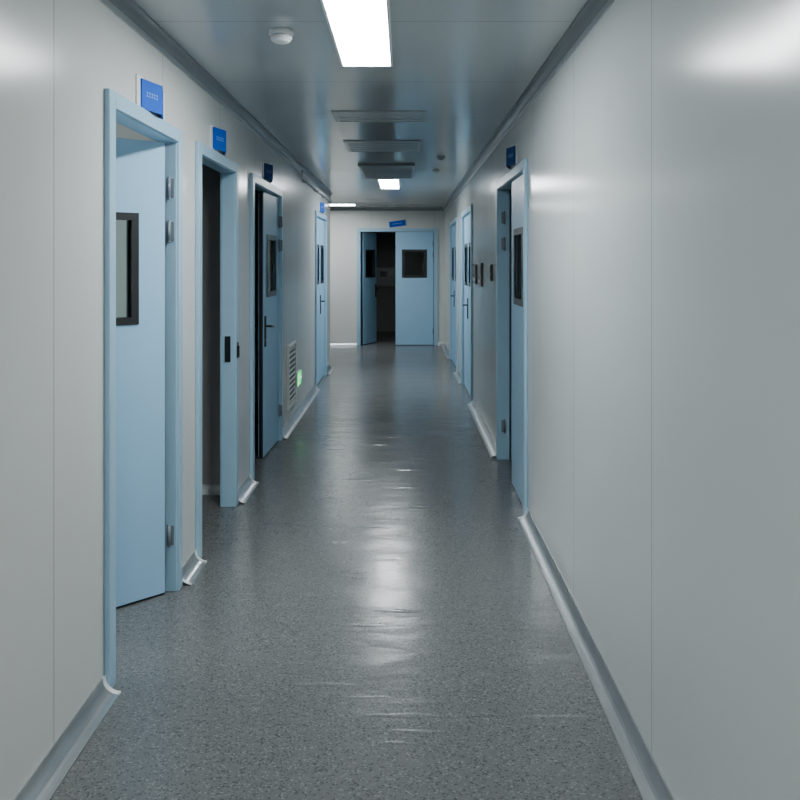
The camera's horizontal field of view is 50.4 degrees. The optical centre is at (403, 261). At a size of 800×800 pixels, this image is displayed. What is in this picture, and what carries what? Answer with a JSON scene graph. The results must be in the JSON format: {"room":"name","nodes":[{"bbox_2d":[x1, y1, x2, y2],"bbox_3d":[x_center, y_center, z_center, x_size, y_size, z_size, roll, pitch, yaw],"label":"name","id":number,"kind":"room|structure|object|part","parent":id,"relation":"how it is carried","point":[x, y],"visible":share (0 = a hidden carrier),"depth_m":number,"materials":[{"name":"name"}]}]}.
{"room":"hospital corridor","nodes":[
{"label":"hospital corridor","id":0,"kind":"room"},
{"bbox_2d":[116,122,155,317],"bbox_3d":[-2.510,0.270,4.205,2.780,2.500,0.070,0,0,0],"label":"wall partition","id":1,"kind":"structure","parent":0,"point":[122,131],"depth_m":4.17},
{"bbox_2d":[0,0,329,799],"bbox_3d":[-1.090,0.270,3.800,0.060,2.500,16.800,0,0,0],"label":"wall","id":2,"kind":"structure","parent":0,"point":[58,58],"depth_m":2.67,"materials":[{"name":"white paint"}]},
{"bbox_2d":[104,88,182,687],"bbox_3d":[-1.375,0.453,3.495,0.675,2.135,0.990,0,0,0],"label":"door","id":3,"kind":"structure","parent":2,"relation":"in","point":[143,180],"depth_m":3.80,"materials":[{"name":"blue metal"}]},
{"bbox_2d":[136,74,163,119],"bbox_3d":[-1.035,-0.677,3.547,0.049,0.132,0.385,0,0,0],"label":"door sign","id":4,"kind":"object","parent":2,"relation":"attached to","point":[149,95],"visible":0.91,"depth_m":3.46,"materials":[{"name":"blue plastic"}]},
{"bbox_3d":[-1.032,-0.675,3.474,0.007,0.120,0.155,0,0,14],"label":"plate","id":5,"kind":"part","parent":4,"relation":"part of","materials":[{"name":"blue plastic"}]},
{"bbox_3d":[-1.032,-0.675,3.626,0.007,0.120,0.155,0,0,-14],"label":"plate","id":6,"kind":"part","parent":4,"relation":"part of","materials":[{"name":"blue plastic"}]},
{"bbox_2d":[14,364,333,799],"bbox_3d":[-1.029,1.489,3.800,0.061,0.061,16.800,0,0,0],"label":"baseboard","id":7,"kind":"structure","parent":2,"relation":"attached to","point":[52,770],"depth_m":2.74,"materials":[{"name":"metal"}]},
{"bbox_2d":[99,0,332,198],"bbox_3d":[-1.037,-0.945,3.800,0.046,0.070,16.800,0,0,0],"label":"trim","id":8,"kind":"structure","parent":2,"relation":"attached to","point":[128,11],"depth_m":4.22,"materials":[{"name":"metal"}]},
{"bbox_2d":[195,141,239,557],"bbox_3d":[-1.518,0.453,4.804,0.992,2.135,1.072,0,0,0],"label":"door","id":9,"kind":"structure","parent":2,"relation":"in","point":[228,169],"depth_m":5.27,"materials":[{"name":"blue metal"}]},
{"bbox_3d":[-1.059,0.540,5.276,0.098,0.160,0.051,0,0,-38],"label":"strike plate","id":10,"kind":"part","parent":9,"relation":"part of","materials":[{"name":"black metal"}]},
{"bbox_2d":[210,124,225,155],"bbox_3d":[-1.035,-0.687,4.827,0.049,0.132,0.385,0,0,0],"label":"door sign","id":11,"kind":"object","parent":2,"relation":"attached to","point":[217,136],"visible":0.94,"depth_m":4.74,"materials":[{"name":"blue plastic"}]},
{"bbox_3d":[-1.032,-0.685,4.754,0.007,0.120,0.155,0,0,14],"label":"plate","id":12,"kind":"part","parent":11,"relation":"part of","materials":[{"name":"blue plastic"}]},
{"bbox_2d":[250,173,282,480],"bbox_3d":[-1.404,0.453,6.557,0.762,2.135,1.466,0,0,0],"label":"door","id":13,"kind":"structure","parent":2,"relation":"in","point":[270,197],"depth_m":6.69,"materials":[{"name":"blue metal"}]},
{"bbox_3d":[-1.104,0.540,6.672,0.161,0.240,0.140,0,0,2],"label":"handle","id":14,"kind":"part","parent":13,"relation":"part of","materials":[{"name":"black metal"}]},
{"bbox_2d":[262,161,272,182],"bbox_3d":[-1.035,-0.687,6.548,0.049,0.132,0.385,0,0,0],"label":"door sign","id":15,"kind":"object","parent":2,"relation":"attached to","point":[267,169],"visible":0.94,"depth_m":6.45,"materials":[{"name":"blue plastic"}]},
{"bbox_3d":[-1.032,-0.685,6.474,0.007,0.120,0.155,0,0,14],"label":"plate","id":16,"kind":"part","parent":15,"relation":"part of","materials":[{"name":"blue plastic"}]},
{"bbox_2d":[287,340,296,410],"bbox_3d":[-1.050,1.055,7.970,0.020,0.590,0.540,0,0,0],"label":"air vent","id":17,"kind":"object","parent":2,"relation":"in","point":[291,348],"visible":1,"depth_m":7.99,"materials":[{"name":"white plastic"}]},
{"bbox_2d":[297,369,300,386],"bbox_3d":[-1.044,1.150,8.420,0.032,0.140,0.280,0,0,0],"label":"exit sign","id":18,"kind":"object","parent":2,"relation":"attached to","point":[299,370],"visible":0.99,"depth_m":8.38,"materials":[{"name":"green plastic"}]},
{"bbox_2d":[301,170,332,202],"bbox_3d":[-1.033,-0.880,10.367,0.054,0.100,3.566,0,0,0],"label":"conduit pipe","id":19,"kind":"object","parent":2,"relation":"attached to","point":[305,180],"visible":1,"depth_m":9.62,"materials":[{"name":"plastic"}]},
{"bbox_2d":[315,210,326,387],"bbox_3d":[-1.090,0.453,10.785,0.161,2.135,1.370,0,0,0],"label":"door","id":20,"kind":"structure","parent":2,"relation":"in","point":[320,219],"depth_m":10.88,"materials":[{"name":"blue metal"}]},
{"bbox_2d":[319,201,324,212],"bbox_3d":[-1.035,-0.692,10.797,0.049,0.132,0.385,0,0,0],"label":"door sign","id":21,"kind":"object","parent":2,"relation":"attached to","point":[321,205],"visible":1,"depth_m":10.71,"materials":[{"name":"blue plastic"}]},
{"bbox_3d":[-1.032,-0.690,10.724,0.007,0.120,0.155,0,0,14],"label":"plate","id":22,"kind":"part","parent":21,"relation":"part of","materials":[{"name":"blue plastic"}]},
{"bbox_2d":[202,164,219,483],"bbox_3d":[-2.510,0.270,5.640,2.780,2.500,0.080,0,0,0],"label":"wall partition","id":23,"kind":"structure","parent":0,"point":[210,177],"depth_m":5.60,"materials":[{"name":"black"}]},
{"bbox_2d":[202,484,219,494],"bbox_3d":[-2.510,1.492,5.572,2.780,0.055,0.055,0,0,0],"label":"baseboard","id":24,"kind":"structure","parent":23,"relation":"attached to","point":[207,489],"depth_m":5.59,"materials":[{"name":"white plastic"}]},
{"bbox_2d":[255,190,258,401],"bbox_3d":[-2.510,0.270,9.250,2.780,2.500,0.100,0,0,0],"label":"wall partition","id":25,"kind":"structure","parent":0,"point":[256,191],"depth_m":9.20,"materials":[{"name":"black"}]},
{"bbox_2d":[50,331,642,799],"bbox_3d":[-0.250,1.570,7.000,7.500,0.100,23.400,0,0,0],"label":"floor","id":26,"kind":"structure","parent":0,"point":[379,618],"depth_m":3.42,"materials":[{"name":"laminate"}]},
{"bbox_2d":[133,0,587,207],"bbox_3d":[-0.250,-1.030,7.000,7.500,0.100,23.400,0,0,0],"label":"ceiling","id":27,"kind":"structure","parent":0,"point":[466,64],"depth_m":4.40,"materials":[{"name":"grey paint"}]},
{"bbox_2d":[269,28,293,44],"bbox_3d":[-0.520,-0.952,3.600,0.104,0.056,0.104,0,0,0],"label":"smoke detector","id":28,"kind":"object","parent":27,"relation":"attached to","point":[281,36],"visible":1,"depth_m":3.57,"materials":[{"name":"white plastic"}]},
{"bbox_2d":[330,204,355,205],"bbox_3d":[-1.360,-0.972,14.440,1.080,0.016,0.280,0,0,0],"label":"recessed light","id":29,"kind":"object","parent":27,"relation":"in","point":[330,204],"visible":0.48,"depth_m":14.44,"materials":[{"name":"white plastic"}]},
{"bbox_2d":[320,0,392,66],"bbox_3d":[-0.182,-0.972,3.590,0.255,0.016,1.220,0,0,0],"label":"recessed light","id":30,"kind":"object","parent":27,"relation":"in","point":[360,30],"visible":1,"depth_m":3.55,"materials":[{"name":"white plastic"}]},
{"bbox_2d":[332,111,426,121],"bbox_3d":[-0.160,-0.976,5.720,0.620,0.008,0.400,0,0,0],"label":"ceiling vent","id":31,"kind":"object","parent":27,"relation":"in","point":[340,116],"visible":1,"depth_m":5.69,"materials":[{"name":"grey metal"}]},
{"bbox_2d":[343,140,420,151],"bbox_3d":[-0.175,-0.976,7.175,0.630,0.008,0.650,0,0,0],"label":"ceiling vent","id":32,"kind":"object","parent":27,"relation":"in","point":[351,145],"visible":1,"depth_m":7.13,"materials":[{"name":"grey metal"}]},
{"bbox_2d":[358,163,414,178],"bbox_3d":[-0.175,-0.966,9.075,0.570,0.028,1.250,0,0,0],"label":"ceiling vent","id":33,"kind":"object","parent":27,"relation":"in","point":[368,170],"visible":1,"depth_m":8.86,"materials":[{"name":"metal"}]},
{"bbox_2d":[378,179,399,188],"bbox_3d":[-0.182,-0.972,10.575,0.255,0.016,1.250,0,0,0],"label":"recessed light","id":34,"kind":"object","parent":27,"relation":"in","point":[383,183],"visible":0.83,"depth_m":10.46,"materials":[{"name":"white plastic"}]},
{"bbox_2d":[330,211,443,341],"bbox_3d":[-0.250,0.270,15.530,7.300,2.500,0.060,0,0,0],"label":"wall","id":35,"kind":"structure","parent":0,"point":[344,225],"depth_m":15.50,"materials":[{"name":"white paint"}]},
{"bbox_2d":[330,208,443,210],"bbox_3d":[-1.583,-0.957,15.477,4.635,0.045,0.045,0,0,0],"label":"trim","id":36,"kind":"structure","parent":35,"relation":"attached to","point":[331,209],"depth_m":15.49,"materials":[{"name":"metal"}]},
{"bbox_2d":[330,342,443,345],"bbox_3d":[-1.583,1.489,15.469,4.635,0.061,0.061,0,0,0],"label":"baseboard","id":37,"kind":"structure","parent":35,"relation":"attached to","point":[331,343],"depth_m":15.49,"materials":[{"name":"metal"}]},
{"bbox_2d":[357,228,437,344],"bbox_3d":[-0.122,0.453,15.794,1.475,2.135,0.652,0,0,0],"label":"door","id":38,"kind":"structure","parent":35,"relation":"in","point":[416,296],"depth_m":15.50,"materials":[{"name":"blue metal"}]},
{"bbox_2d":[389,220,405,226],"bbox_3d":[-0.120,-0.700,15.481,0.311,0.141,0.014,0,0,0],"label":"door sign","id":39,"kind":"object","parent":35,"relation":"attached to","point":[400,222],"visible":1,"depth_m":15.47,"materials":[{"name":"blue plastic"}]},
{"bbox_2d":[366,232,424,330],"bbox_3d":[-0.250,0.270,18.650,7.500,2.500,0.100,0,0,0],"label":"wall","id":40,"kind":"structure","parent":0,"point":[414,262],"depth_m":18.60,"materials":[{"name":"black"}]},
{"bbox_2d":[377,267,394,285],"bbox_3d":[-0.400,0.320,18.507,0.400,0.400,0.184,0,0,0],"label":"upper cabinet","id":41,"kind":"object","parent":40,"relation":"attached to","point":[385,275],"visible":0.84,"depth_m":18.43,"materials":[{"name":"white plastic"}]},
{"bbox_2d":[444,0,799,799],"bbox_3d":[0.765,0.270,5.450,0.060,2.500,20.100,0,0,0],"label":"wall","id":42,"kind":"structure","parent":0,"point":[663,154],"depth_m":2.29,"materials":[{"name":"white paint"}]},
{"bbox_2d":[450,217,457,370],"bbox_3d":[0.765,0.453,12.450,0.161,2.135,1.700,0,0,0],"label":"door","id":43,"kind":"structure","parent":42,"relation":"in","point":[454,223],"depth_m":12.52,"materials":[{"name":"blue metal"}]},
{"bbox_2d":[461,204,472,402],"bbox_3d":[0.765,0.453,9.830,0.161,2.135,1.540,0,0,0],"label":"door","id":44,"kind":"structure","parent":42,"relation":"in","point":[467,214],"depth_m":9.96,"materials":[{"name":"blue metal"}]},
{"bbox_3d":[0.765,0.540,9.935,0.161,0.240,0.140,0,0,0],"label":"handle","id":45,"kind":"part","parent":44,"relation":"part of","materials":[{"name":"black metal"}]},
{"bbox_2d":[473,264,476,283],"bbox_3d":[0.723,0.120,8.670,0.025,0.200,0.300,0,0,0],"label":"control panel","id":46,"kind":"object","parent":42,"relation":"attached to","point":[474,265],"visible":1,"depth_m":8.52,"materials":[{"name":"plastic"}]},
{"bbox_2d":[478,263,482,286],"bbox_3d":[0.723,0.120,8.040,0.025,0.220,0.280,0,0,0],"label":"intercom","id":47,"kind":"object","parent":42,"relation":"attached to","point":[480,265],"visible":1,"depth_m":7.94,"materials":[{"name":"plastic"}]},
{"bbox_3d":[0.713,0.117,8.040,0.005,0.161,0.196,0,0,0],"label":"button panel","id":48,"kind":"part","parent":47,"relation":"part of","materials":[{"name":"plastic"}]},
{"bbox_2d":[489,264,492,280],"bbox_3d":[0.723,0.090,7.090,0.025,0.140,0.100,0,0,0],"label":"card reader","id":49,"kind":"object","parent":42,"relation":"attached to","point":[490,265],"visible":1,"depth_m":7.04,"materials":[{"name":"plastic"}]},
{"bbox_2d":[506,144,516,169],"bbox_3d":[0.710,-0.702,5.697,0.049,0.132,0.385,0,0,0],"label":"door sign","id":50,"kind":"object","parent":42,"relation":"attached to","point":[511,152],"visible":1,"depth_m":5.61,"materials":[{"name":"blue plastic"}]},
{"bbox_2d":[496,158,527,514],"bbox_3d":[1.109,0.453,5.855,0.792,2.135,1.630,0,0,0],"label":"door","id":51,"kind":"structure","parent":42,"relation":"in","point":[511,206],"depth_m":5.77,"materials":[{"name":"blue metal"}]},
{"bbox_2d":[442,0,614,211],"bbox_3d":[0.712,-0.945,5.450,0.046,0.070,20.100,0,0,0],"label":"trim","id":52,"kind":"structure","parent":42,"relation":"attached to","point":[592,12],"depth_m":4.27,"materials":[{"name":"metal"}]},
{"bbox_2d":[441,342,673,799],"bbox_3d":[0.704,1.489,5.450,0.061,0.061,20.100,0,0,0],"label":"baseboard","id":53,"kind":"structure","parent":42,"relation":"attached to","point":[650,783],"depth_m":3.12,"materials":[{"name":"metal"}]}
]}

